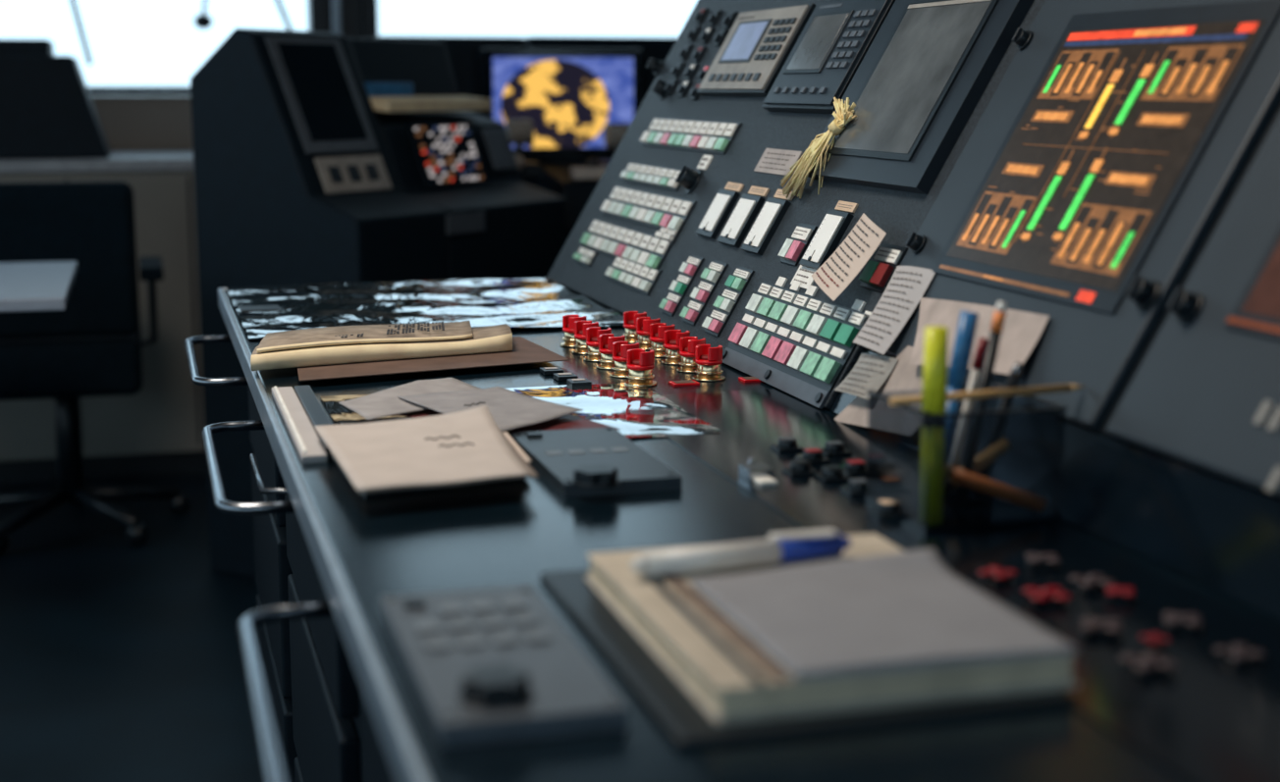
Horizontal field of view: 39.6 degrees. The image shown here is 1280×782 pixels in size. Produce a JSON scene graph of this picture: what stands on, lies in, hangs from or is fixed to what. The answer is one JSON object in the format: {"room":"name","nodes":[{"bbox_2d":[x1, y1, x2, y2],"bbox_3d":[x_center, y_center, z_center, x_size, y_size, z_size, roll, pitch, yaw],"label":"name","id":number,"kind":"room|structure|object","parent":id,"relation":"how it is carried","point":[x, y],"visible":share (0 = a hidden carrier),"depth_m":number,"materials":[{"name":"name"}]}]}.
{"room":"control cabin","nodes":[
{"label":"control cabin","id":0,"kind":"room"},
{"bbox_2d":[0,473,266,781],"bbox_3d":[-0.428,0.910,2.089,6.600,0.100,8.900,-3,10,-15],"label":"floor","id":1,"kind":"structure","parent":0,"point":[122,661],"depth_m":3.84,"materials":[{"name":"plastic"}]},
{"bbox_2d":[0,261,77,312],"bbox_3d":[-1.688,0.176,3.711,0.999,0.800,0.760,-3,10,-15],"label":"side table","id":2,"kind":"object","parent":1,"relation":"on","point":[25,287],"visible":1,"depth_m":3.63,"materials":[{"name":"grey plastic"}]},
{"bbox_2d":[0,180,189,553],"bbox_3d":[-1.571,-0.101,4.854,0.629,0.959,0.602,-3,10,-15],"label":"chair","id":3,"kind":"object","parent":1,"relation":"on","point":[92,346],"visible":1,"depth_m":4.58,"materials":[{"name":"fabric"}]},
{"bbox_2d":[0,324,142,400],"bbox_3d":[-1.565,-0.092,4.829,0.407,0.150,0.500,-3,10,-15],"label":"seat cushion","id":4,"kind":"object","parent":3,"relation":"on","point":[77,365],"depth_m":4.60,"materials":[{"name":"fabric"}]},
{"bbox_2d":[0,150,206,484],"bbox_3d":[-2.847,-0.209,5.409,3.402,0.985,0.710,-3,10,-15],"label":"wall","id":5,"kind":"structure","parent":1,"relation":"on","point":[155,430],"depth_m":5.44,"materials":[{"name":"grey paint"}]},
{"bbox_2d":[0,39,110,159],"bbox_3d":[-2.245,-0.885,5.385,1.210,0.354,0.420,-3,10,-15],"label":"console","id":6,"kind":"object","parent":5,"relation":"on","point":[47,110],"visible":1,"depth_m":5.31,"materials":[{"name":"paint"}]},
{"bbox_2d":[190,28,566,579],"bbox_3d":[-0.636,-0.251,4.614,0.508,1.335,0.910,5,11,29],"label":"console","id":7,"kind":"object","parent":1,"relation":"on","point":[298,179],"visible":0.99,"depth_m":4.31,"materials":[{"name":"paint"}]},
{"bbox_2d":[264,36,377,154],"bbox_3d":[-0.764,-0.714,4.282,0.120,0.271,0.270,5,11,29],"label":"monitor","id":8,"kind":"object","parent":7,"relation":"on","point":[317,100],"depth_m":4.25,"materials":[{"name":"grey plastic"}]},
{"bbox_2d":[369,96,491,112],"bbox_3d":[-0.558,-0.758,4.686,0.090,0.039,0.460,5,11,29],"label":"book","id":9,"kind":"object","parent":7,"relation":"in","point":[390,104],"visible":0.8,"depth_m":4.63,"materials":[{"name":"beige paper"}]},
{"bbox_2d":[372,36,677,240],"bbox_3d":[-0.266,-0.415,5.531,1.043,1.350,0.920,-3,10,-15],"label":"console","id":10,"kind":"object","parent":1,"relation":"on","point":[565,105],"visible":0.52,"depth_m":5.37,"materials":[{"name":"paint"}]},
{"bbox_2d":[473,48,641,162],"bbox_3d":[-0.253,-0.859,5.454,0.495,0.372,0.170,-3,10,-15],"label":"monitor","id":11,"kind":"object","parent":10,"relation":"on","point":[569,96],"depth_m":5.37,"materials":[{"name":"glass"}]},
{"bbox_2d":[184,0,1279,781],"bbox_3d":[0.322,0.085,1.871,1.496,1.600,3.050,-3,10,-15],"label":"control console","id":12,"kind":"object","parent":1,"relation":"on","point":[1160,460],"depth_m":1.48,"materials":[{"name":"metal"}]},
{"bbox_2d":[271,385,331,464],"bbox_3d":[-0.351,0.029,1.865,0.042,0.012,0.400,-3,10,-15],"label":"book","id":13,"kind":"object","parent":12,"relation":"on","point":[300,410],"visible":0.93,"depth_m":1.84,"materials":[{"name":"grey paper"}]},
{"bbox_2d":[250,320,512,371],"bbox_3d":[-0.328,-0.066,2.308,0.412,0.031,0.162,-5,11,-29],"label":"chart","id":14,"kind":"object","parent":12,"relation":"on","point":[329,346],"visible":1,"depth_m":2.25,"materials":[{"name":"beige paper"}]},
{"bbox_2d":[315,424,531,497],"bbox_3d":[-0.203,0.059,1.678,0.181,0.016,0.268,-3,10,-15],"label":"stack","id":15,"kind":"object","parent":12,"relation":"on","point":[506,434],"visible":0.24,"depth_m":1.61,"materials":[{"name":"beige paper"}]},
{"bbox_2d":[357,425,538,493],"bbox_3d":[-0.193,0.058,1.624,0.173,0.003,0.284,-3,10,-15],"label":"sheet","id":16,"kind":"object","parent":15,"relation":"on","point":[533,473],"visible":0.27,"depth_m":1.51,"materials":[{"name":"paper"}]},
{"bbox_2d":[314,404,531,490],"bbox_3d":[-0.197,0.048,1.621,0.170,0.016,0.296,-3,10,-15],"label":"sheet","id":17,"kind":"object","parent":16,"relation":"on","point":[468,445],"visible":1,"depth_m":1.62,"materials":[{"name":"white paper"}]},
{"bbox_2d":[226,278,623,339],"bbox_3d":[-0.360,-0.140,2.858,0.565,0.007,0.665,-3,10,-15],"label":"chart","id":18,"kind":"object","parent":12,"relation":"on","point":[483,302],"visible":0.89,"depth_m":2.85,"materials":[{"name":"paper"}]},
{"bbox_2d":[238,305,280,312],"bbox_3d":[-0.588,-0.128,2.747,0.060,0.003,0.060,-3,10,-15],"label":"plate","id":19,"kind":"object","parent":18,"relation":"on","point":[253,308],"visible":1,"depth_m":2.73,"materials":[{"name":"black plastic"}]},
{"bbox_2d":[297,336,569,381],"bbox_3d":[-0.283,-0.043,2.271,0.350,0.001,0.266,-4,10,-20],"label":"book","id":20,"kind":"object","parent":12,"relation":"on","point":[524,351],"visible":0.57,"depth_m":2.21,"materials":[{"name":"cardboard"}]},
{"bbox_2d":[379,585,628,746],"bbox_3d":[-0.091,0.156,1.089,0.104,0.025,0.255,-3,10,-15],"label":"control plate","id":21,"kind":"object","parent":12,"relation":"on","point":[487,665],"visible":1,"depth_m":1.05,"materials":[{"name":"grey plastic"}]},
{"bbox_2d":[320,383,723,437],"bbox_3d":[-0.140,0.024,1.918,0.375,0.003,0.330,-3,10,-15],"label":"chart","id":22,"kind":"object","parent":12,"relation":"on","point":[610,404],"visible":0.34,"depth_m":1.95,"materials":[{"name":"paper"}]},
{"bbox_2d":[338,377,481,420],"bbox_3d":[-0.248,0.005,1.940,0.110,0.009,0.228,8,13,39],"label":"paper sheet","id":23,"kind":"object","parent":22,"relation":"on","point":[386,402],"visible":0.83,"depth_m":1.94,"materials":[{"name":"white paper"}]},
{"bbox_2d":[395,409,620,434],"bbox_3d":[-0.149,0.030,1.843,0.221,0.002,0.185,-3,10,-15],"label":"paper sheet","id":24,"kind":"object","parent":22,"relation":"on","point":[568,421],"visible":0.3,"depth_m":1.82,"materials":[{"name":"paper"}]},
{"bbox_2d":[397,386,583,431],"bbox_3d":[-0.144,0.017,1.866,0.134,0.005,0.245,-6,11,-30],"label":"envelope","id":25,"kind":"object","parent":24,"relation":"on","point":[509,409],"visible":0.84,"depth_m":1.88,"materials":[{"name":"paper"}]},
{"bbox_2d":[509,426,682,497],"bbox_3d":[-0.043,0.060,1.648,0.106,0.025,0.267,-3,10,-15],"label":"control plate","id":26,"kind":"object","parent":12,"relation":"on","point":[592,461],"visible":0.99,"depth_m":1.62,"materials":[{"name":"plastic"}]},
{"bbox_2d":[539,367,761,386],"bbox_3d":[0.007,-0.014,2.131,0.288,0.007,0.114,2,10,12],"label":"lamp","id":27,"kind":"object","parent":12,"relation":"on","point":[571,379],"visible":0.94,"depth_m":2.13,"materials":[{"name":"red plastic"}]},
{"bbox_2d":[663,78,679,95],"bbox_3d":[0.054,-0.533,3.115,0.024,0.028,0.028,-3,10,-15],"label":"knob","id":28,"kind":"object","parent":12,"relation":"on","point":[669,88],"visible":1,"depth_m":3.11,"materials":[{"name":"black plastic"}]},
{"bbox_2d":[670,61,685,78],"bbox_3d":[0.065,-0.566,3.133,0.024,0.028,0.028,-3,10,-15],"label":"rocker switch","id":29,"kind":"object","parent":12,"relation":"on","point":[675,72],"visible":1,"depth_m":3.12,"materials":[{"name":"black plastic"}]},
{"bbox_2d":[658,255,704,317],"bbox_3d":[0.059,-0.152,2.558,0.053,0.083,0.054,-3,10,-15],"label":"column","id":30,"kind":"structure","parent":12,"relation":"on","point":[689,270],"depth_m":2.54,"materials":[{"name":"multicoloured plastic"}]},
{"bbox_2d":[676,80,693,97],"bbox_3d":[0.075,-0.516,3.037,0.024,0.028,0.028,-3,10,-15],"label":"rocker switch","id":31,"kind":"object","parent":12,"relation":"on","point":[683,89],"visible":1,"depth_m":3.03,"materials":[{"name":"black plastic"}]},
{"bbox_2d":[678,44,693,60],"bbox_3d":[0.079,-0.599,3.143,0.024,0.028,0.028,-3,10,-15],"label":"rocker switch","id":32,"kind":"object","parent":12,"relation":"on","point":[683,54],"visible":1,"depth_m":3.13,"materials":[{"name":"black plastic"}]},
{"bbox_2d":[683,63,699,80],"bbox_3d":[0.087,-0.547,3.049,0.024,0.028,0.028,-3,10,-15],"label":"rocker switch","id":33,"kind":"object","parent":12,"relation":"on","point":[689,74],"visible":1,"depth_m":3.04,"materials":[{"name":"black plastic"}]},
{"bbox_2d":[686,25,700,42],"bbox_3d":[0.094,-0.634,3.157,0.024,0.028,0.028,-3,10,-15],"label":"knob","id":34,"kind":"object","parent":12,"relation":"on","point":[691,35],"visible":1,"depth_m":3.15,"materials":[{"name":"black plastic"}]},
{"bbox_2d":[689,83,700,100],"bbox_3d":[0.094,-0.498,2.960,0.024,0.028,0.028,-3,10,-15],"label":"rocker switch","id":35,"kind":"object","parent":12,"relation":"on","point":[694,94],"visible":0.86,"depth_m":2.95,"materials":[{"name":"black plastic"}]},
{"bbox_2d":[691,46,707,62],"bbox_3d":[0.101,-0.579,3.058,0.024,0.028,0.028,-3,10,-15],"label":"rocker switch","id":36,"kind":"object","parent":12,"relation":"on","point":[697,56],"visible":1,"depth_m":3.05,"materials":[{"name":"black plastic"}]},
{"bbox_2d":[693,7,708,24],"bbox_3d":[0.108,-0.668,3.167,0.024,0.028,0.028,-3,10,-15],"label":"knob","id":37,"kind":"object","parent":12,"relation":"on","point":[699,18],"visible":1,"depth_m":3.16,"materials":[{"name":"black plastic"}]},
{"bbox_2d":[679,260,728,325],"bbox_3d":[0.087,-0.136,2.460,0.054,0.084,0.056,-3,10,-15],"label":"column","id":38,"kind":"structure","parent":12,"relation":"on","point":[712,276],"depth_m":2.45,"materials":[{"name":"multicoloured plastic"}]},
{"bbox_2d":[696,65,710,82],"bbox_3d":[0.107,-0.529,2.969,0.024,0.028,0.028,-3,10,-15],"label":"rocker switch","id":39,"kind":"object","parent":12,"relation":"on","point":[702,74],"visible":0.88,"depth_m":2.96,"materials":[{"name":"black plastic"}]},
{"bbox_2d":[696,155,713,169],"bbox_3d":[0.100,-0.353,2.744,0.015,0.022,0.040,-3,10,-15],"label":"nameplate","id":40,"kind":"object","parent":12,"relation":"on","point":[706,160],"visible":1,"depth_m":2.74,"materials":[{"name":"white plastic"}]},
{"bbox_2d":[698,27,715,44],"bbox_3d":[0.115,-0.614,3.071,0.024,0.028,0.028,-3,10,-15],"label":"knob","id":41,"kind":"object","parent":12,"relation":"on","point":[705,37],"visible":1,"depth_m":3.06,"materials":[{"name":"black plastic"}]},
{"bbox_2d":[706,9,723,26],"bbox_3d":[0.129,-0.646,3.081,0.024,0.028,0.028,-3,10,-15],"label":"knob","id":42,"kind":"object","parent":12,"relation":"on","point":[713,20],"visible":1,"depth_m":3.07,"materials":[{"name":"black plastic"}]},
{"bbox_2d":[695,181,744,239],"bbox_3d":[0.115,-0.261,2.566,0.051,0.078,0.073,-3,10,-15],"label":"meter","id":43,"kind":"object","parent":12,"relation":"on","point":[720,207],"visible":1,"depth_m":2.55,"materials":[{"name":"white plastic"}]},
{"bbox_2d":[712,29,729,46],"bbox_3d":[0.135,-0.594,2.990,0.024,0.028,0.028,-3,10,-15],"label":"rocker switch","id":44,"kind":"object","parent":12,"relation":"on","point":[720,38],"visible":1,"depth_m":2.98,"materials":[{"name":"black plastic"}]},
{"bbox_2d":[701,266,754,337],"bbox_3d":[0.116,-0.119,2.358,0.056,0.087,0.058,-3,10,-15],"label":"column","id":45,"kind":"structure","parent":12,"relation":"on","point":[737,284],"depth_m":2.35,"materials":[{"name":"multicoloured plastic"}]},
{"bbox_2d":[721,10,738,28],"bbox_3d":[0.150,-0.625,2.994,0.024,0.028,0.028,-3,10,-15],"label":"knob","id":46,"kind":"object","parent":12,"relation":"on","point":[727,21],"visible":1,"depth_m":2.99,"materials":[{"name":"black plastic"}]},
{"bbox_2d":[717,185,769,248],"bbox_3d":[0.143,-0.242,2.464,0.053,0.080,0.076,-3,10,-15],"label":"meter","id":47,"kind":"object","parent":12,"relation":"on","point":[748,206],"visible":1,"depth_m":2.45,"materials":[{"name":"white plastic"}]},
{"bbox_2d":[696,2,816,97],"bbox_3d":[0.179,-0.528,2.768,0.087,0.136,0.329,-3,10,-15],"label":"control panel","id":48,"kind":"object","parent":12,"relation":"on","point":[759,43],"visible":0.99,"depth_m":2.73,"materials":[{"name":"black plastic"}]},
{"bbox_2d":[740,188,794,256],"bbox_3d":[0.171,-0.225,2.367,0.054,0.084,0.070,-3,10,-15],"label":"meter","id":49,"kind":"object","parent":12,"relation":"on","point":[773,210],"visible":0.88,"depth_m":2.35,"materials":[{"name":"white plastic"}]},
{"bbox_2d":[753,148,802,175],"bbox_3d":[0.190,-0.317,2.455,0.020,0.033,0.141,-3,10,-15],"label":"plate","id":50,"kind":"object","parent":12,"relation":"on","point":[773,161],"visible":1,"depth_m":2.45,"materials":[{"name":"white paper"}]},
{"bbox_2d":[777,222,817,266],"bbox_3d":[0.198,-0.185,2.238,0.034,0.049,0.056,-3,10,-15],"label":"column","id":51,"kind":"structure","parent":12,"relation":"attached to","point":[792,250],"depth_m":2.23,"materials":[{"name":"pink plastic"}]},
{"bbox_2d":[790,265,816,289],"bbox_3d":[0.201,-0.139,2.169,0.015,0.025,0.063,-3,10,-15],"label":"label plate","id":52,"kind":"object","parent":12,"relation":"attached to","point":[803,275],"visible":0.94,"depth_m":2.17,"materials":[{"name":"white plastic"}]},
{"bbox_2d":[539,569,1072,746],"bbox_3d":[0.088,0.156,1.149,0.236,0.005,0.347,-3,10,-15],"label":"pad","id":53,"kind":"object","parent":12,"relation":"on","point":[687,723],"visible":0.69,"depth_m":1.01,"materials":[{"name":"black plastic"}]},
{"bbox_2d":[585,533,1078,724],"bbox_3d":[0.108,0.143,1.145,0.222,0.022,0.301,-3,10,-15],"label":"notebook","id":54,"kind":"object","parent":53,"relation":"on","point":[727,674],"visible":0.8,"depth_m":1.03,"materials":[{"name":"brown paper"}]},
{"bbox_2d":[630,529,851,577],"bbox_3d":[0.070,0.111,1.216,0.164,0.019,0.018,-4,11,-22],"label":"ballpoint pen","id":55,"kind":"object","parent":54,"relation":"on","point":[787,547],"visible":1,"depth_m":1.21,"materials":[{"name":"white plastic"}]},
{"bbox_2d":[688,547,1079,676],"bbox_3d":[0.143,0.133,1.102,0.176,0.011,0.199,-3,10,-15],"label":"pad","id":56,"kind":"object","parent":54,"relation":"on","point":[901,608],"visible":1,"depth_m":1.09,"materials":[{"name":"white paper"}]},
{"bbox_2d":[780,97,856,198],"bbox_3d":[0.226,-0.312,2.284,0.054,0.131,0.166,-5,11,-29],"label":"bundle","id":57,"kind":"object","parent":12,"relation":"on","point":[806,163],"visible":1,"depth_m":2.26,"materials":[{"name":"wicker"}]},
{"bbox_2d":[761,0,895,113],"bbox_3d":[0.262,-0.464,2.457,0.100,0.157,0.277,-3,10,-15],"label":"display unit","id":58,"kind":"object","parent":12,"relation":"on","point":[837,35],"visible":0.99,"depth_m":2.43,"materials":[{"name":"black plastic"}]},
{"bbox_2d":[799,200,858,269],"bbox_3d":[0.229,-0.189,2.158,0.053,0.081,0.064,-3,10,-15],"label":"meter","id":59,"kind":"object","parent":12,"relation":"attached to","point":[834,224],"visible":1,"depth_m":2.15,"materials":[{"name":"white plastic"}]},
{"bbox_2d":[811,213,885,300],"bbox_3d":[0.233,-0.153,2.013,0.062,0.091,0.101,-2,10,-9],"label":"card","id":60,"kind":"object","parent":12,"relation":"attached to","point":[843,265],"visible":1,"depth_m":2.00,"materials":[{"name":"paper"}]},
{"bbox_2d":[834,353,898,399],"bbox_3d":[0.235,-0.017,1.861,0.039,0.044,0.094,-3,10,-15],"label":"paper note","id":61,"kind":"object","parent":12,"relation":"attached to","point":[871,371],"visible":0.98,"depth_m":1.85,"materials":[{"name":"white paper"}]},
{"bbox_2d":[858,242,908,292],"bbox_3d":[0.270,-0.137,1.978,0.034,0.049,0.062,-3,10,-15],"label":"push button switch","id":62,"kind":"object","parent":12,"relation":"attached to","point":[877,274],"depth_m":1.97,"materials":[{"name":"red plastic"}]},
{"bbox_2d":[834,345,949,436],"bbox_3d":[0.260,0.003,1.788,0.055,0.090,0.214,-3,10,-15],"label":"paper sheet","id":63,"kind":"object","parent":12,"relation":"attached to","point":[905,379],"visible":0.57,"depth_m":1.80,"materials":[{"name":"white paper"}]},
{"bbox_2d":[853,266,935,354],"bbox_3d":[0.265,-0.089,1.884,0.063,0.085,0.102,-3,10,-15],"label":"paper note","id":64,"kind":"object","parent":12,"relation":"attached to","point":[907,285],"visible":1,"depth_m":1.87,"materials":[{"name":"white paper"}]},
{"bbox_2d":[808,0,1034,194],"bbox_3d":[0.330,-0.371,2.139,0.150,0.244,0.360,-3,10,-15],"label":"panel","id":65,"kind":"object","parent":12,"relation":"attached to","point":[930,64],"visible":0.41,"depth_m":2.08,"materials":[{"name":"black plastic"}]},
{"bbox_2d":[629,388,1279,781],"bbox_3d":[0.244,0.110,1.394,0.200,0.011,1.380,-3,10,-15],"label":"control panel","id":66,"kind":"object","parent":12,"relation":"on","point":[1210,720],"depth_m":1.21,"materials":[{"name":"black metal"}]},
{"bbox_2d":[738,456,777,485],"bbox_3d":[0.105,0.072,1.611,0.027,0.010,0.081,-3,10,-15],"label":"switch","id":67,"kind":"object","parent":66,"relation":"attached to","point":[761,474],"visible":1,"depth_m":1.59,"materials":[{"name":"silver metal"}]},
{"bbox_2d":[770,436,803,452],"bbox_3d":[0.143,0.051,1.730,0.026,0.011,0.026,-3,10,-15],"label":"switch","id":68,"kind":"object","parent":66,"relation":"attached to","point":[786,444],"visible":0.96,"depth_m":1.72,"materials":[{"name":"black plastic"}]},
{"bbox_2d":[782,459,818,477],"bbox_3d":[0.146,0.070,1.625,0.026,0.011,0.026,-3,10,-15],"label":"switch","id":69,"kind":"object","parent":66,"relation":"attached to","point":[801,467],"visible":1,"depth_m":1.62,"materials":[{"name":"black plastic"}]},
{"bbox_2d":[795,448,830,464],"bbox_3d":[0.163,0.061,1.676,0.026,0.011,0.026,-3,10,-15],"label":"switch","id":70,"kind":"object","parent":66,"relation":"attached to","point":[813,455],"visible":0.96,"depth_m":1.67,"materials":[{"name":"black plastic"}]},
{"bbox_2d":[813,465,851,482],"bbox_3d":[0.173,0.074,1.600,0.026,0.011,0.026,-3,10,-15],"label":"switch","id":71,"kind":"object","parent":66,"relation":"attached to","point":[829,473],"visible":0.98,"depth_m":1.59,"materials":[{"name":"black plastic"}]},
{"bbox_2d":[818,440,852,456],"bbox_3d":[0.187,0.055,1.712,0.026,0.011,0.026,-3,10,-15],"label":"switch","id":72,"kind":"object","parent":66,"relation":"attached to","point":[831,448],"visible":0.92,"depth_m":1.70,"materials":[{"name":"black plastic"}]},
{"bbox_2d":[841,459,874,477],"bbox_3d":[0.198,0.070,1.625,0.026,0.011,0.026,-3,10,-15],"label":"switch","id":73,"kind":"object","parent":66,"relation":"attached to","point":[857,467],"visible":0.94,"depth_m":1.62,"materials":[{"name":"black plastic"}]},
{"bbox_2d":[839,478,878,496],"bbox_3d":[0.191,0.083,1.546,0.026,0.011,0.026,-3,10,-15],"label":"switch","id":74,"kind":"object","parent":66,"relation":"attached to","point":[856,487],"visible":0.98,"depth_m":1.54,"materials":[{"name":"black plastic"}]},
{"bbox_2d":[864,453,895,470],"bbox_3d":[0.220,0.065,1.650,0.026,0.011,0.026,-3,10,-15],"label":"switch","id":75,"kind":"object","parent":66,"relation":"attached to","point":[879,461],"visible":0.93,"depth_m":1.64,"materials":[{"name":"black plastic"}]},
{"bbox_2d":[867,499,906,519],"bbox_3d":[0.205,0.096,1.468,0.026,0.011,0.026,-3,10,-15],"label":"switch","id":76,"kind":"object","parent":66,"relation":"attached to","point":[885,508],"visible":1,"depth_m":1.46,"materials":[{"name":"black plastic"}]},
{"bbox_2d":[871,477,910,493],"bbox_3d":[0.220,0.082,1.554,0.026,0.011,0.026,-3,10,-15],"label":"switch","id":77,"kind":"object","parent":66,"relation":"attached to","point":[888,485],"visible":0.98,"depth_m":1.55,"materials":[{"name":"black plastic"}]},
{"bbox_2d":[865,383,1067,533],"bbox_3d":[0.267,0.053,1.469,0.122,0.095,0.121,-3,10,-15],"label":"pen holder","id":78,"kind":"object","parent":66,"relation":"on","point":[977,512],"visible":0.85,"depth_m":1.45,"materials":[{"name":"plastic"}]},
{"bbox_2d":[918,325,948,524],"bbox_3d":[0.233,0.027,1.411,0.020,0.156,0.020,-3,10,-15],"label":"pen","id":79,"kind":"object","parent":78,"relation":"in","point":[935,346],"visible":0.93,"depth_m":1.40,"materials":[{"name":"yellow plastic"}]},
{"bbox_2d":[944,310,978,465],"bbox_3d":[0.261,0.011,1.487,0.048,0.156,0.016,-6,12,-32],"label":"marker pen","id":80,"kind":"object","parent":78,"relation":"in","point":[968,321],"visible":0.72,"depth_m":1.48,"materials":[{"name":"blue plastic"}]},
{"bbox_2d":[948,337,988,494],"bbox_3d":[0.275,0.021,1.498,0.044,0.131,0.010,-6,11,-31],"label":"ballpoint pen","id":81,"kind":"object","parent":78,"relation":"in","point":[980,355],"visible":0.82,"depth_m":1.49,"materials":[{"name":"plastic"}]},
{"bbox_2d":[943,437,1011,495],"bbox_3d":[0.272,0.067,1.481,0.080,0.052,0.012,-3,10,-19],"label":"pen","id":82,"kind":"object","parent":78,"relation":"in","point":[991,453],"visible":0.57,"depth_m":1.48,"materials":[{"name":"brown wood"}]},
{"bbox_2d":[956,301,1006,500],"bbox_3d":[0.282,0.009,1.471,0.046,0.164,0.010,-6,11,-30],"label":"ballpoint pen","id":83,"kind":"object","parent":78,"relation":"in","point":[998,318],"visible":0.94,"depth_m":1.47,"materials":[{"name":"plastic"}]},
{"bbox_2d":[889,383,1083,405],"bbox_3d":[0.287,0.002,1.461,0.186,0.007,0.007,-4,11,-22],"label":"wooden pencil","id":84,"kind":"object","parent":78,"relation":"on","point":[910,400],"visible":1,"depth_m":1.46,"materials":[{"name":"brown wood"}]},
{"bbox_2d":[944,465,1045,512],"bbox_3d":[0.280,0.078,1.438,0.099,0.043,0.012,-1,10,-7],"label":"pencil","id":85,"kind":"object","parent":78,"relation":"in","point":[965,478],"visible":0.8,"depth_m":1.43,"materials":[{"name":"brown wood"}]},
{"bbox_2d":[971,362,1021,497],"bbox_3d":[0.299,0.033,1.490,0.047,0.112,0.010,-6,11,-30],"label":"pen","id":86,"kind":"object","parent":78,"relation":"in","point":[1013,380],"visible":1,"depth_m":1.49,"materials":[{"name":"black plastic"}]},
{"bbox_2d":[908,297,1049,374],"bbox_3d":[0.308,-0.052,1.710,0.048,0.070,0.273,-3,10,-17],"label":"paper sheet","id":87,"kind":"object","parent":12,"relation":"attached to","point":[1022,330],"visible":0.6,"depth_m":1.68,"materials":[{"name":"beige paper"}]},
{"bbox_2d":[932,0,1279,315],"bbox_3d":[0.426,-0.228,1.678,0.154,0.265,0.360,-3,10,-15],"label":"screen","id":88,"kind":"object","parent":12,"relation":"on","point":[1125,107],"visible":1,"depth_m":1.65,"materials":[{"name":"black glass"}]},
{"bbox_2d":[1224,226,1279,340],"bbox_3d":[0.595,-0.205,1.197,0.212,0.366,0.340,-3,10,-15],"label":"screen","id":89,"kind":"object","parent":12,"relation":"attached to","point":[1256,312],"visible":1,"depth_m":1.34,"materials":[{"name":"brown glass"}]},
{"bbox_2d":[1253,400,1279,493],"bbox_3d":[0.443,0.039,1.250,0.033,0.054,0.056,-3,10,-15],"label":"labels","id":90,"kind":"object","parent":12,"relation":"attached to","point":[1273,483],"depth_m":1.26,"materials":[{"name":"white paper"}]},
{"bbox_2d":[90,95,193,151],"bbox_3d":[-1.611,-1.161,6.034,6.600,2.650,0.100,-3,10,-15],"label":"wall","id":91,"kind":"structure","parent":0,"point":[129,123],"depth_m":6.01,"materials":[{"name":"paint"}]},
{"bbox_2d":[87,0,325,95],"bbox_3d":[-1.998,-1.667,5.816,1.882,1.376,0.120,-3,10,-15],"label":"window frame","id":92,"kind":"structure","parent":91,"relation":"in","point":[316,9],"depth_m":5.99,"materials":[{"name":"grey metal"}]},
{"bbox_2d":[69,0,292,64],"bbox_3d":[-1.597,-1.605,5.856,0.874,1.046,0.043,-3,10,-15],"label":"window wiper","id":93,"kind":"object","parent":92,"relation":"attached to","point":[203,21],"depth_m":5.94,"materials":[{"name":"black plastic"}]},
{"bbox_2d":[324,0,362,38],"bbox_3d":[-1.031,-1.713,6.088,0.124,1.380,0.130,-3,10,-15],"label":"trim","id":94,"kind":"structure","parent":91,"relation":"attached to","point":[343,17],"depth_m":6.12,"materials":[{"name":"metal"}]},
{"bbox_2d":[361,0,377,38],"bbox_3d":[-0.136,-1.754,6.329,1.728,1.376,0.120,-3,10,-15],"label":"window frame","id":95,"kind":"structure","parent":91,"relation":"in","point":[369,8],"depth_m":6.12,"materials":[{"name":"black metal"}]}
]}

